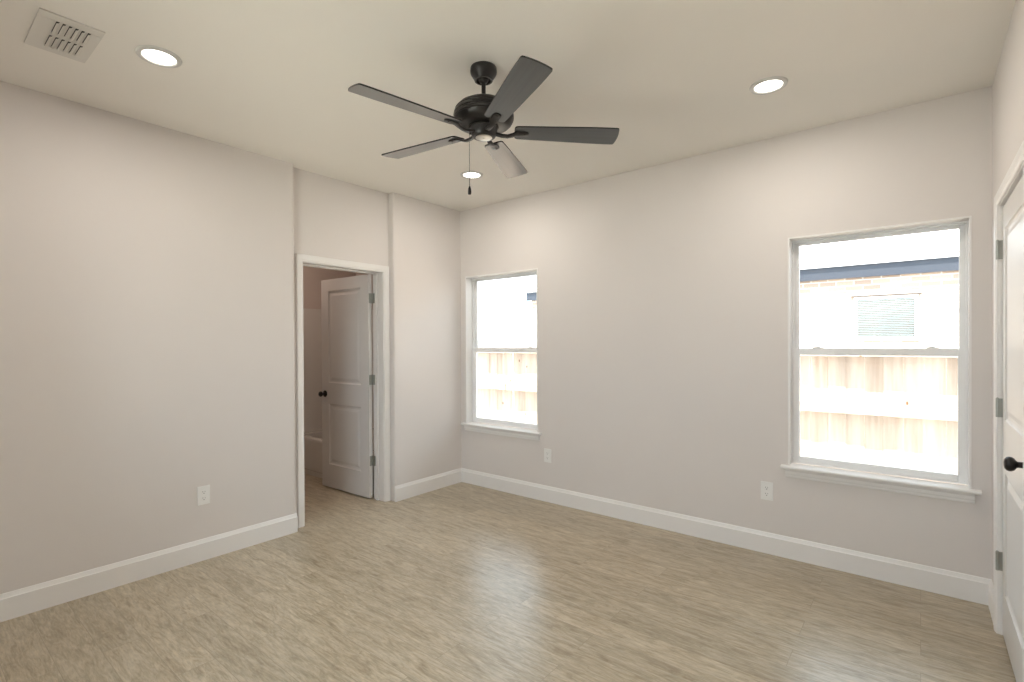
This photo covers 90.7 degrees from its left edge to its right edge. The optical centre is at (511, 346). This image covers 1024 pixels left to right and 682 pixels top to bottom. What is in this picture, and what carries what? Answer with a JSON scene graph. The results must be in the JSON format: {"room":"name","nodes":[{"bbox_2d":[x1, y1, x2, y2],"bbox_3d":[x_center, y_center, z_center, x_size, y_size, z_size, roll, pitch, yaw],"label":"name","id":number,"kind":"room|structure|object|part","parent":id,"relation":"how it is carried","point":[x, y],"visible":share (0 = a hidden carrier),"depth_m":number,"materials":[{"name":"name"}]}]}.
{"room":"empty bedroom","nodes":[
{"label":"empty bedroom","id":0,"kind":"room"},
{"bbox_2d":[0,81,461,593],"bbox_3d":[-1.906,0.013,3.584,0.217,2.743,4.171,0,0,39],"label":"wall","id":1,"kind":"structure","parent":0,"point":[148,270],"depth_m":3.11,"materials":[{"name":"paint"}]},
{"bbox_2d":[0,513,297,621],"bbox_3d":[-2.313,1.321,2.897,0.014,0.138,2.272,0,0,39],"label":"baseboard","id":2,"kind":"structure","parent":1,"relation":"attached to","point":[30,599],"depth_m":2.99,"materials":[{"name":"wood"}]},
{"bbox_2d":[197,485,209,505],"bbox_3d":[-1.999,0.965,3.289,0.009,0.120,0.074,0,0,39],"label":"wall outlet","id":3,"kind":"object","parent":1,"relation":"attached to","point":[203,492],"visible":1,"depth_m":3.28,"materials":[{"name":"plastic"}]},
{"bbox_2d":[295,253,390,527],"bbox_3d":[-1.416,0.333,4.231,0.164,2.091,0.864,0,0,39],"label":"trim","id":4,"kind":"structure","parent":1,"relation":"attached to","point":[381,317],"depth_m":4.48,"materials":[{"name":"wood"}]},
{"bbox_2d":[318,274,375,497],"bbox_3d":[-1.547,0.356,4.769,0.778,2.016,0.170,0,0,37],"label":"door","id":5,"kind":"structure","parent":1,"relation":"in","point":[348,459],"depth_m":4.74,"materials":[{"name":"wood"}]},
{"bbox_3d":[-1.840,0.459,4.926,0.066,0.066,0.068,0,0,37],"label":"knob","id":6,"kind":"part","parent":5,"relation":"part of","materials":[{"name":"brown metal"}]},
{"bbox_2d":[395,468,461,501],"bbox_3d":[-0.763,1.303,4.811,0.014,0.138,0.843,0,0,39],"label":"baseboard","id":7,"kind":"structure","parent":1,"relation":"attached to","point":[421,486],"depth_m":4.77,"materials":[{"name":"wood"}]},
{"bbox_2d":[460,86,991,578],"bbox_3d":[1.367,-0.003,3.711,5.145,2.743,0.153,0,0,39],"label":"wall","id":8,"kind":"structure","parent":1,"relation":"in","point":[663,288],"depth_m":3.53,"materials":[{"name":"paint"}]},
{"bbox_2d":[461,271,541,440],"bbox_3d":[-0.074,0.073,4.854,0.972,1.540,0.189,0,0,39],"label":"window","id":9,"kind":"structure","parent":8,"relation":"attached to","point":[489,428],"depth_m":4.97,"materials":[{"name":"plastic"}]},
{"bbox_3d":[-0.044,0.382,4.891,0.858,0.742,0.021,0,0,39],"label":"sash","id":10,"kind":"part","parent":9,"relation":"part of","materials":[{"name":"glass"}]},
{"bbox_3d":[-0.028,-0.317,4.910,0.858,0.737,0.023,0,0,39],"label":"sash","id":11,"kind":"part","parent":9,"relation":"part of","materials":[{"name":"glass"}]},
{"bbox_2d":[544,448,550,462],"bbox_3d":[0.322,0.961,4.466,0.074,0.120,0.009,0,0,39],"label":"wall outlet","id":12,"kind":"object","parent":8,"relation":"attached to","point":[547,452],"visible":1,"depth_m":4.46,"materials":[{"name":"plastic"}]},
{"bbox_2d":[462,468,990,604],"bbox_3d":[1.015,1.300,3.904,3.920,0.138,0.014,0,0,39],"label":"baseboard","id":13,"kind":"structure","parent":8,"relation":"attached to","point":[958,585],"depth_m":3.36,"materials":[{"name":"wood"}]},
{"bbox_2d":[761,481,772,500],"bbox_3d":[1.695,0.956,3.354,0.074,0.120,0.009,0,0,39],"label":"wall outlet","id":14,"kind":"object","parent":8,"relation":"attached to","point":[766,487],"visible":1,"depth_m":3.35,"materials":[{"name":"plastic"}]},
{"bbox_2d":[780,221,981,503],"bbox_3d":[2.168,0.072,3.039,0.957,1.540,0.189,0,0,39],"label":"window","id":15,"kind":"structure","parent":8,"relation":"attached to","point":[927,488],"depth_m":2.98,"materials":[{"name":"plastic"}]},
{"bbox_3d":[2.213,-0.318,3.095,0.843,0.737,0.023,0,0,39],"label":"sash","id":16,"kind":"part","parent":15,"relation":"part of","materials":[{"name":"glass"}]},
{"bbox_3d":[2.198,0.382,3.076,0.843,0.742,0.021,0,0,39],"label":"sash","id":17,"kind":"part","parent":15,"relation":"part of","materials":[{"name":"glass"}]},
{"bbox_2d":[303,266,372,309],"bbox_3d":[-2.216,0.007,4.767,1.755,2.743,3.020,0,0,39],"label":"wall","id":18,"kind":"structure","parent":0,"point":[312,276],"depth_m":5.86,"materials":[{"name":"paint"}]},
{"bbox_2d":[0,473,1015,681],"bbox_3d":[-0.620,1.443,2.651,6.900,0.120,4.320,0,0,39],"label":"floor","id":19,"kind":"structure","parent":0,"point":[459,582],"depth_m":2.62,"materials":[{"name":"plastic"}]},
{"bbox_2d":[303,308,373,493],"bbox_3d":[-1.570,0.467,5.451,1.590,1.810,0.800,0,0,39],"label":"bathtub","id":20,"kind":"object","parent":19,"relation":"on","point":[312,338],"visible":0.02,"depth_m":5.79,"materials":[{"name":"plastic"}]},
{"bbox_3d":[-1.571,0.267,5.450,1.590,1.409,0.800,0,0,39],"label":"surround panel","id":21,"kind":"part","parent":20,"relation":"part of","materials":[{"name":"plastic"}]},
{"bbox_2d":[0,0,1015,210],"bbox_3d":[-0.844,-1.457,2.375,6.900,0.200,5.150,0,0,39],"label":"ceiling","id":22,"kind":"structure","parent":0,"point":[269,78],"depth_m":2.48,"materials":[{"name":"paint"}]},
{"bbox_2d":[24,7,105,62],"bbox_3d":[-1.951,-1.344,2.207,0.364,0.015,0.210,0,0,39],"label":"ceiling vent","id":23,"kind":"object","parent":22,"relation":"in","point":[49,31],"visible":1,"depth_m":2.19,"materials":[{"name":"metal"}]},
{"bbox_2d":[135,45,181,67],"bbox_3d":[-1.641,-1.348,2.357,0.182,0.011,0.182,0,0,39],"label":"recessed light","id":24,"kind":"object","parent":22,"relation":"in","point":[155,55],"visible":1,"depth_m":2.35,"materials":[{"name":"white plastic"}]},
{"bbox_2d":[460,171,482,178],"bbox_3d":[-0.314,-1.363,4.018,0.182,0.011,0.182,0,0,39],"label":"recessed light","id":25,"kind":"object","parent":22,"relation":"in","point":[473,174],"visible":0.97,"depth_m":4.00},
{"bbox_2d":[348,55,618,194],"bbox_3d":[-0.168,-1.052,2.479,1.253,0.617,1.274,0,0,39],"label":"ceiling fan","id":26,"kind":"object","parent":22,"relation":"hanging from","point":[483,116],"visible":1,"depth_m":2.41,"materials":[{"name":"black metal"}]},
{"bbox_3d":[-0.450,-1.056,2.217,0.510,0.007,0.131,1,11,-39],"label":"fan blade","id":27,"kind":"part","parent":26,"relation":"part of","materials":[{"name":"brown wood"}]},
{"bbox_3d":[-0.472,-1.060,2.693,0.510,0.007,0.131,1,11,33],"label":"fan blade","id":28,"kind":"part","parent":26,"relation":"part of","materials":[{"name":"brown wood"}]},
{"bbox_3d":[-0.199,-0.916,2.471,0.012,0.260,0.012,0,0,39],"label":"pull chain","id":29,"kind":"part","parent":26,"relation":"part of","materials":[{"name":"black metal"}]},
{"bbox_3d":[-0.027,-1.052,2.861,0.131,0.007,0.510,-9,-2,15],"label":"fan blade","id":30,"kind":"part","parent":26,"relation":"part of","materials":[{"name":"grey wood"}]},
{"bbox_3d":[0.009,-1.047,2.092,0.131,0.007,0.510,12,-4,-20],"label":"fan blade","id":31,"kind":"part","parent":26,"relation":"part of","materials":[{"name":"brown wood"}]},
{"bbox_3d":[0.271,-1.045,2.490,0.510,0.007,0.131,1,-10,-3],"label":"fan blade","id":32,"kind":"part","parent":26,"relation":"part of","materials":[{"name":"brown wood"}]},
{"bbox_2d":[749,76,787,94],"bbox_3d":[1.346,-1.363,2.647,0.182,0.011,0.182,0,0,39],"label":"recessed light","id":33,"kind":"object","parent":22,"relation":"in","point":[768,85],"visible":1,"depth_m":2.64,"materials":[{"name":"white plastic"}]},
{"bbox_2d":[992,0,1023,584],"bbox_3d":[1.269,0.012,1.012,0.115,2.743,4.171,0,0,39],"label":"wall","id":34,"kind":"structure","parent":0,"point":[1008,82],"depth_m":2.21,"materials":[{"name":"paint"}]},
{"bbox_2d":[988,579,993,625],"bbox_3d":[2.453,1.301,2.577,0.014,0.138,0.268,0,0,39],"label":"baseboard","id":35,"kind":"structure","parent":34,"relation":"attached to","point":[990,585],"depth_m":2.59,"materials":[{"name":"wood"}]},
{"bbox_2d":[994,140,1023,681],"bbox_3d":[2.104,0.329,2.057,0.132,2.091,0.918,0,0,39],"label":"trim","id":36,"kind":"structure","parent":34,"relation":"attached to","point":[1015,172],"depth_m":2.41,"materials":[{"name":"wood"}]},
{"bbox_2d":[996,176,1022,681],"bbox_3d":[2.090,0.354,2.074,0.170,2.016,0.820,0,0,39],"label":"door","id":37,"kind":"structure","parent":34,"relation":"in","point":[1009,249],"depth_m":2.12,"materials":[{"name":"wood"}]},
{"bbox_3d":[1.823,0.426,1.825,0.068,0.066,0.066,0,0,39],"label":"knob","id":38,"kind":"part","parent":37,"relation":"part of","materials":[{"name":"brown metal"}]},
{"label":"outside","id":39,"kind":"structure","parent":0,"visible":0},
{"bbox_3d":[-2.323,1.945,1.898,22.000,0.100,28.000,0,0,39],"label":"ground","id":40,"kind":"structure","parent":39,"visible":0},
{"bbox_2d":[477,346,962,484],"bbox_3d":[1.506,0.911,5.786,11.060,1.830,0.108,0,0,39],"label":"wooden fence","id":41,"kind":"object","parent":40,"relation":"on","point":[833,409],"visible":0.18,"depth_m":4.49,"materials":[{"name":"brown wood"}]},
{"bbox_3d":[-1.431,0.042,8.138,3.534,0.090,0.079,0,0,39],"label":"rail","id":42,"kind":"part","parent":41,"relation":"part of","materials":[{"name":"wood"}]},
{"bbox_3d":[-1.429,0.552,8.140,3.534,0.090,0.079,0,0,39],"label":"rail","id":43,"kind":"part","parent":41,"relation":"part of","materials":[{"name":"brown wood"}]},
{"bbox_3d":[1.313,0.042,5.916,3.504,0.090,0.079,0,0,39],"label":"rail","id":44,"kind":"part","parent":41,"relation":"part of","materials":[{"name":"wood"}]},
{"bbox_3d":[1.315,0.551,5.918,3.504,0.090,0.079,0,0,39],"label":"rail","id":45,"kind":"part","parent":41,"relation":"part of","materials":[{"name":"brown wood"}]},
{"bbox_3d":[4.214,0.551,3.572,3.945,0.090,0.079,0,0,39],"label":"rail","id":46,"kind":"part","parent":41,"relation":"part of","materials":[{"name":"brown wood"}]},
{"bbox_3d":[4.212,0.041,3.569,3.945,0.090,0.079,0,0,39],"label":"rail","id":47,"kind":"part","parent":41,"relation":"part of","materials":[{"name":"wood"}]},
{"bbox_2d":[525,229,958,470],"bbox_3d":[5.848,-0.741,8.978,10.210,5.120,5.075,0,0,39],"label":"house","id":48,"kind":"structure","parent":40,"relation":"on","point":[835,278],"depth_m":6.69,"materials":[{"name":"brick"}]},
{"bbox_2d":[858,297,914,336],"bbox_3d":[4.904,-0.386,6.629,0.600,0.505,0.022,0,0,39],"label":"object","id":49,"kind":"object","parent":48,"relation":"hanging from","point":[883,328],"depth_m":6.62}
]}

